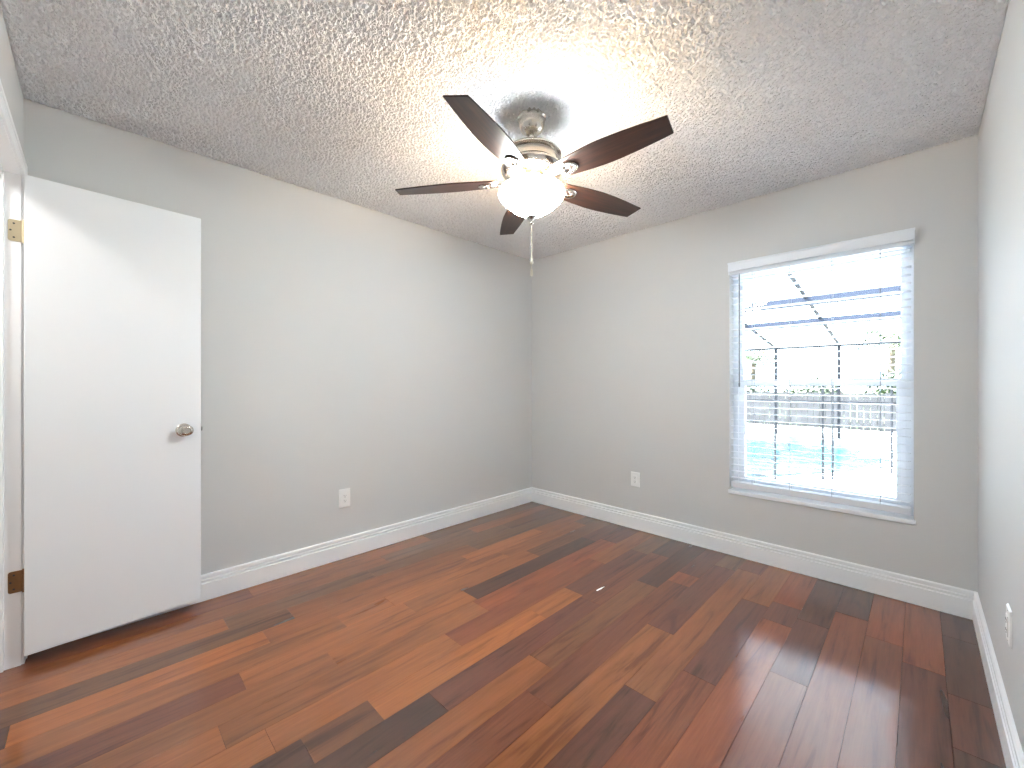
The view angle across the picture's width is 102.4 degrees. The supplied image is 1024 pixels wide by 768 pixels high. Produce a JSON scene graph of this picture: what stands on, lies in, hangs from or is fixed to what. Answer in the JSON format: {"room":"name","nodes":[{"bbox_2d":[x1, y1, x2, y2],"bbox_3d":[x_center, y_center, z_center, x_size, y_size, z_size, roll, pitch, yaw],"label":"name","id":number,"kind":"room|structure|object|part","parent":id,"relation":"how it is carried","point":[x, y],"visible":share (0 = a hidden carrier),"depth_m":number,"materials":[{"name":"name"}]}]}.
{"room":"empty bedroom","nodes":[
{"label":"empty bedroom","id":0,"kind":"room"},
{"bbox_2d":[0,5,22,150],"bbox_3d":[-1.115,-0.035,0.707,3.000,2.440,0.120,0,0,45],"label":"wall","id":1,"kind":"structure","parent":0,"point":[9,78],"depth_m":1.53,"materials":[{"name":"white paint"}]},
{"bbox_2d":[0,80,27,672],"bbox_3d":[-1.880,0.144,1.461,0.688,2.082,0.127,0,0,45],"label":"trim","id":2,"kind":"structure","parent":1,"relation":"attached to","point":[10,174],"depth_m":1.71,"materials":[{"name":"white paint"}]},
{"bbox_2d":[8,174,201,655],"bbox_3d":[-1.855,0.131,1.939,0.139,2.010,0.656,0,0,40],"label":"door","id":3,"kind":"structure","parent":1,"relation":"in","point":[112,285],"depth_m":1.91,"materials":[{"name":"white paint"}]},
{"bbox_3d":[-1.668,0.237,2.102,0.060,0.057,0.064,0,0,40],"label":"knob","id":4,"kind":"part","parent":3,"relation":"part of","materials":[{"name":"silver metal"}]},
{"bbox_2d":[23,97,531,574],"bbox_3d":[-1.012,-0.035,3.052,0.150,2.440,3.600,0,0,45],"label":"wall","id":5,"kind":"structure","parent":0,"point":[384,358],"depth_m":2.71,"materials":[{"name":"white paint"}]},
{"bbox_2d":[67,487,531,642],"bbox_3d":[-0.957,1.113,2.988,0.018,0.140,3.314,0,0,45],"label":"baseboard","id":6,"kind":"structure","parent":5,"relation":"attached to","point":[225,581],"depth_m":2.76,"materials":[{"name":"white paint"}]},
{"bbox_2d":[339,488,349,507],"bbox_3d":[-1.140,0.778,2.809,0.009,0.127,0.079,0,0,45],"label":"wall outlet","id":7,"kind":"object","parent":5,"relation":"attached to","point":[344,494],"visible":1,"depth_m":2.80,"materials":[{"name":"white plastic"}]},
{"bbox_2d":[342,493,346,502],"bbox_3d":[-1.138,0.778,2.807,0.004,0.067,0.033,0,0,45],"label":"receptacle","id":8,"kind":"object","parent":7,"relation":"attached to","point":[344,495],"depth_m":2.80,"materials":[{"name":"white plastic"}]},
{"bbox_2d":[0,502,1005,767],"bbox_3d":[-0.631,1.185,1.804,3.894,0.002,4.580,0,0,45],"label":"floor","id":9,"kind":"structure","parent":0,"point":[531,634],"depth_m":1.70,"materials":[{"name":"brown wood"}]},
{"bbox_2d":[0,0,1008,259],"bbox_3d":[0.108,-1.325,1.945,3.300,0.160,3.600,0,0,45],"label":"ceiling","id":10,"kind":"structure","parent":0,"point":[344,100],"depth_m":1.72,"materials":[{"name":"white paint"}]},
{"bbox_2d":[395,95,673,275],"bbox_3d":[0.128,-0.880,1.894,1.238,0.749,1.292,0,0,45],"label":"ceiling fan","id":11,"kind":"object","parent":10,"relation":"hanging from","point":[532,165],"visible":1,"depth_m":1.82,"materials":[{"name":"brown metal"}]},
{"bbox_3d":[-0.314,-0.942,1.983,0.506,0.006,0.137,-1,11,7],"label":"fan blade","id":12,"kind":"part","parent":11,"relation":"part of","materials":[{"name":"brown wood"}]},
{"bbox_3d":[-0.080,-0.942,1.562,0.137,0.006,0.506,12,6,24],"label":"fan blade","id":13,"kind":"part","parent":11,"relation":"part of","materials":[{"name":"brown wood"}]},
{"bbox_3d":[0.014,-0.942,2.334,0.137,0.006,0.506,-11,1,-11],"label":"fan blade","id":14,"kind":"part","parent":11,"relation":"part of","materials":[{"name":"brown wood"}]},
{"bbox_3d":[0.092,-0.673,1.933,0.005,0.153,0.004,0,0,45],"label":"pull chain","id":15,"kind":"part","parent":11,"relation":"part of","materials":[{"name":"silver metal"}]},
{"bbox_3d":[0.092,-0.851,1.933,0.311,0.133,0.311,0,0,45],"label":"lamp shade","id":16,"kind":"part","parent":11,"relation":"part of","materials":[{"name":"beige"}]},
{"bbox_3d":[0.450,-0.942,2.132,0.506,0.006,0.137,1,-12,-29],"label":"fan blade","id":17,"kind":"part","parent":11,"relation":"part of","materials":[{"name":"brown wood"}]},
{"bbox_3d":[0.391,-0.942,1.655,0.506,0.006,0.137,2,-10,43],"label":"fan blade","id":18,"kind":"part","parent":11,"relation":"part of","materials":[{"name":"brown wood"}]},
{"bbox_2d":[532,134,977,591],"bbox_3d":[1.321,-0.035,3.172,3.000,2.440,0.150,0,0,45],"label":"wall","id":19,"kind":"structure","parent":0,"point":[632,347],"depth_m":2.90,"materials":[{"name":"white paint"}]},
{"bbox_2d":[631,471,639,486],"bbox_3d":[1.007,0.780,3.370,0.079,0.119,0.009,0,0,45],"label":"wall outlet","id":20,"kind":"object","parent":19,"relation":"attached to","point":[635,476],"visible":1,"depth_m":3.36,"materials":[{"name":"white plastic"}]},
{"bbox_2d":[633,475,636,483],"bbox_3d":[1.005,0.780,3.368,0.033,0.067,0.004,0,0,45],"label":"receptacle","id":21,"kind":"object","parent":20,"relation":"attached to","point":[634,476],"depth_m":3.37,"materials":[{"name":"white plastic"}]},
{"bbox_2d":[532,487,974,619],"bbox_3d":[1.261,1.113,3.112,2.999,0.140,0.018,0,0,45],"label":"baseboard","id":22,"kind":"structure","parent":19,"relation":"attached to","point":[948,599],"depth_m":2.61,"materials":[{"name":"white paint"}]},
{"bbox_2d":[728,240,915,524],"bbox_3d":[1.894,-0.020,2.601,0.936,1.560,0.161,0,0,45],"label":"window","id":23,"kind":"structure","parent":19,"relation":"in","point":[908,519],"depth_m":2.45,"materials":[{"name":"white plastic"}]},
{"bbox_2d":[727,228,914,514],"bbox_3d":[1.848,-0.058,2.548,0.924,1.546,0.107,0,0,45],"label":"window blind","id":24,"kind":"object","parent":23,"relation":"attached to","point":[900,239],"visible":1,"depth_m":2.50,"materials":[{"name":"white plastic"}]},
{"bbox_3d":[1.786,-0.039,2.645,0.002,1.432,0.055,0,0,45],"label":"ladder cord","id":25,"kind":"part","parent":24,"relation":"part of","materials":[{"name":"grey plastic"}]},
{"bbox_3d":[1.863,0.695,2.569,0.900,0.040,0.050,0,0,45],"label":"rail","id":26,"kind":"part","parent":24,"relation":"part of","materials":[{"name":"white plastic"}]},
{"bbox_3d":[1.939,-0.039,2.494,0.002,1.432,0.055,0,0,45],"label":"ladder cord","id":27,"kind":"part","parent":24,"relation":"part of","materials":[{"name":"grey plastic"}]},
{"bbox_3d":[2.094,-0.039,2.341,0.002,1.432,0.055,0,0,45],"label":"ladder cord","id":28,"kind":"part","parent":24,"relation":"part of","materials":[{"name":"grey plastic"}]},
{"bbox_3d":[1.894,0.748,2.600,0.936,0.025,0.159,0,0,45],"label":"sill","id":29,"kind":"part","parent":23,"relation":"part of","materials":[{"name":"white paint"}]},
{"bbox_3d":[1.919,0.334,2.625,0.856,0.732,0.026,0,0,45],"label":"sash","id":30,"kind":"part","parent":23,"relation":"part of","materials":[{"name":"white plastic"}]},
{"bbox_3d":[1.938,-0.378,2.644,0.856,0.775,0.022,0,0,45],"label":"sash","id":31,"kind":"part","parent":23,"relation":"part of","materials":[{"name":"white plastic"}]},
{"bbox_2d":[978,0,1023,753],"bbox_3d":[1.229,-0.035,0.838,0.150,2.440,3.600,0,0,45],"label":"wall","id":32,"kind":"structure","parent":0,"point":[1001,129],"depth_m":1.46,"materials":[{"name":"white paint"}]},
{"bbox_2d":[973,592,1023,767],"bbox_3d":[1.158,1.113,0.887,0.018,0.140,3.329,0,0,45],"label":"baseboard","id":33,"kind":"structure","parent":32,"relation":"attached to","point":[1013,754],"depth_m":1.44,"materials":[{"name":"white paint"}]},
{"bbox_2d":[1005,603,1011,648],"bbox_3d":[1.604,0.780,1.332,0.009,0.119,0.079,0,0,45],"label":"wall outlet","id":34,"kind":"object","parent":32,"relation":"attached to","point":[1008,615],"visible":1,"depth_m":1.32,"materials":[{"name":"white plastic"}]},
{"bbox_2d":[1005,613,1007,636],"bbox_3d":[1.602,0.780,1.334,0.004,0.067,0.033,0,0,45],"label":"receptacle","id":35,"kind":"object","parent":34,"relation":"attached to","point":[1006,614],"depth_m":1.33,"materials":[{"name":"white plastic"}]},
{"label":"outside","id":36,"kind":"structure","parent":0,"visible":0},
{"bbox_2d":[749,392,884,431],"bbox_3d":[25.670,1.555,40.215,100.000,0.100,86.700,0,0,45],"label":"ground","id":37,"kind":"structure","parent":36,"point":[791,392],"depth_m":19.08,"materials":[{"name":"grey"}]},
{"bbox_2d":[746,385,769,416],"bbox_3d":[8.921,0.664,15.910,2.268,1.702,1.692,0,0,45],"label":"shrub","id":38,"kind":"object","parent":37,"relation":"on","point":[749,390],"visible":0.04,"depth_m":15.50,"materials":[{"name":"green plant"}]},
{"bbox_2d":[744,350,787,385],"bbox_3d":[10.689,-0.025,18.195,2.810,3.069,2.793,0,0,45],"label":"palm tree","id":39,"kind":"object","parent":37,"relation":"on","point":[751,358],"visible":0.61,"depth_m":18.16,"materials":[{"name":"green plant"}]},
{"bbox_2d":[782,377,850,426],"bbox_3d":[10.281,0.656,14.019,2.095,1.820,1.685,0,0,45],"label":"shrub","id":40,"kind":"object","parent":37,"relation":"on","point":[792,390],"visible":0.09,"depth_m":13.80,"materials":[{"name":"green plant"}]},
{"bbox_2d":[746,392,895,431],"bbox_3d":[7.969,0.879,13.677,18.115,1.252,0.060,0,0,45],"label":"fence","id":41,"kind":"object","parent":37,"relation":"on","point":[855,407],"visible":0.12,"depth_m":12.39,"materials":[{"name":"white wood"}]},
{"bbox_3d":[7.935,1.140,13.724,18.000,0.090,0.040,0,0,45],"label":"fence rail","id":42,"kind":"part","parent":41,"relation":"part of","materials":[{"name":"white wood"}]},
{"bbox_2d":[746,423,895,496],"bbox_3d":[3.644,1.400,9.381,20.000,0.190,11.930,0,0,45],"label":"deck","id":43,"kind":"object","parent":37,"relation":"on","point":[884,439],"visible":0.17,"depth_m":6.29,"materials":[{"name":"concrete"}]},
{"bbox_2d":[746,429,895,479],"bbox_3d":[2.775,1.385,9.489,8.918,0.220,8.772,0,0,45],"label":"swimming pool","id":44,"kind":"object","parent":43,"relation":"in","point":[840,451],"visible":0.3,"depth_m":8.04,"materials":[{"name":"teal liquid"}]},
{"bbox_2d":[748,385,895,479],"bbox_3d":[3.862,0.655,5.855,6.172,1.300,0.716,0,0,-11],"label":"fence","id":45,"kind":"object","parent":43,"relation":"on","point":[891,390],"visible":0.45,"depth_m":5.63,"materials":[{"name":"metal"}]},
{"bbox_3d":[3.467,0.655,5.431,0.026,1.300,0.026,0,0,-23],"label":"post","id":46,"kind":"part","parent":45,"relation":"part of","materials":[{"name":"metal"}]},
{"bbox_3d":[3.861,1.205,5.854,6.149,0.010,0.700,0,0,-11],"label":"rail","id":47,"kind":"part","parent":45,"relation":"part of","materials":[{"name":"black paint"}]},
{"bbox_3d":[4.230,0.655,5.605,0.026,1.300,0.026,0,0,22],"label":"post","id":48,"kind":"part","parent":45,"relation":"part of","materials":[{"name":"metal"}]},
{"bbox_3d":[4.392,0.655,5.641,0.026,1.300,0.026,0,0,22],"label":"post","id":49,"kind":"part","parent":45,"relation":"part of","materials":[{"name":"metal"}]},
{"bbox_3d":[5.493,0.655,5.959,0.026,1.300,0.026,0,0,-23],"label":"post","id":50,"kind":"part","parent":45,"relation":"part of","materials":[{"name":"metal"}]},
{"bbox_2d":[744,273,900,438],"bbox_3d":[4.569,-0.210,8.893,12.080,3.029,6.005,0,0,45],"label":"cage","id":51,"kind":"object","parent":43,"relation":"on","point":[892,288],"visible":0.13,"depth_m":7.79,"materials":[{"name":"black paint"}]},
{"bbox_3d":[6.892,0.185,10.762,0.060,2.240,0.060,0,0,45],"label":"cage post","id":52,"kind":"part","parent":51,"relation":"part of","materials":[{"name":"metal"}]},
{"bbox_3d":[6.651,0.435,11.001,12.000,0.050,0.050,0,0,45],"label":"kick rail","id":53,"kind":"part","parent":51,"relation":"part of","materials":[{"name":"metal"}]},
{"bbox_3d":[7.817,0.185,9.848,0.060,2.240,0.060,0,0,45],"label":"cage post","id":54,"kind":"part","parent":51,"relation":"part of","materials":[{"name":"metal"}]},
{"bbox_2d":[845,329,900,423],"bbox_3d":[13.259,-0.213,14.484,2.654,3.445,2.536,0,0,45],"label":"palm tree","id":55,"kind":"object","parent":37,"relation":"on","point":[892,360],"visible":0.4,"depth_m":14.30,"materials":[{"name":"green plant"}]},
{"bbox_2d":[859,368,900,422],"bbox_3d":[12.330,0.493,12.887,2.287,2.077,1.686,0,0,45],"label":"shrub","id":56,"kind":"object","parent":37,"relation":"on","point":[897,375],"visible":0.1,"depth_m":13.09,"materials":[{"name":"green plant"}]}
]}

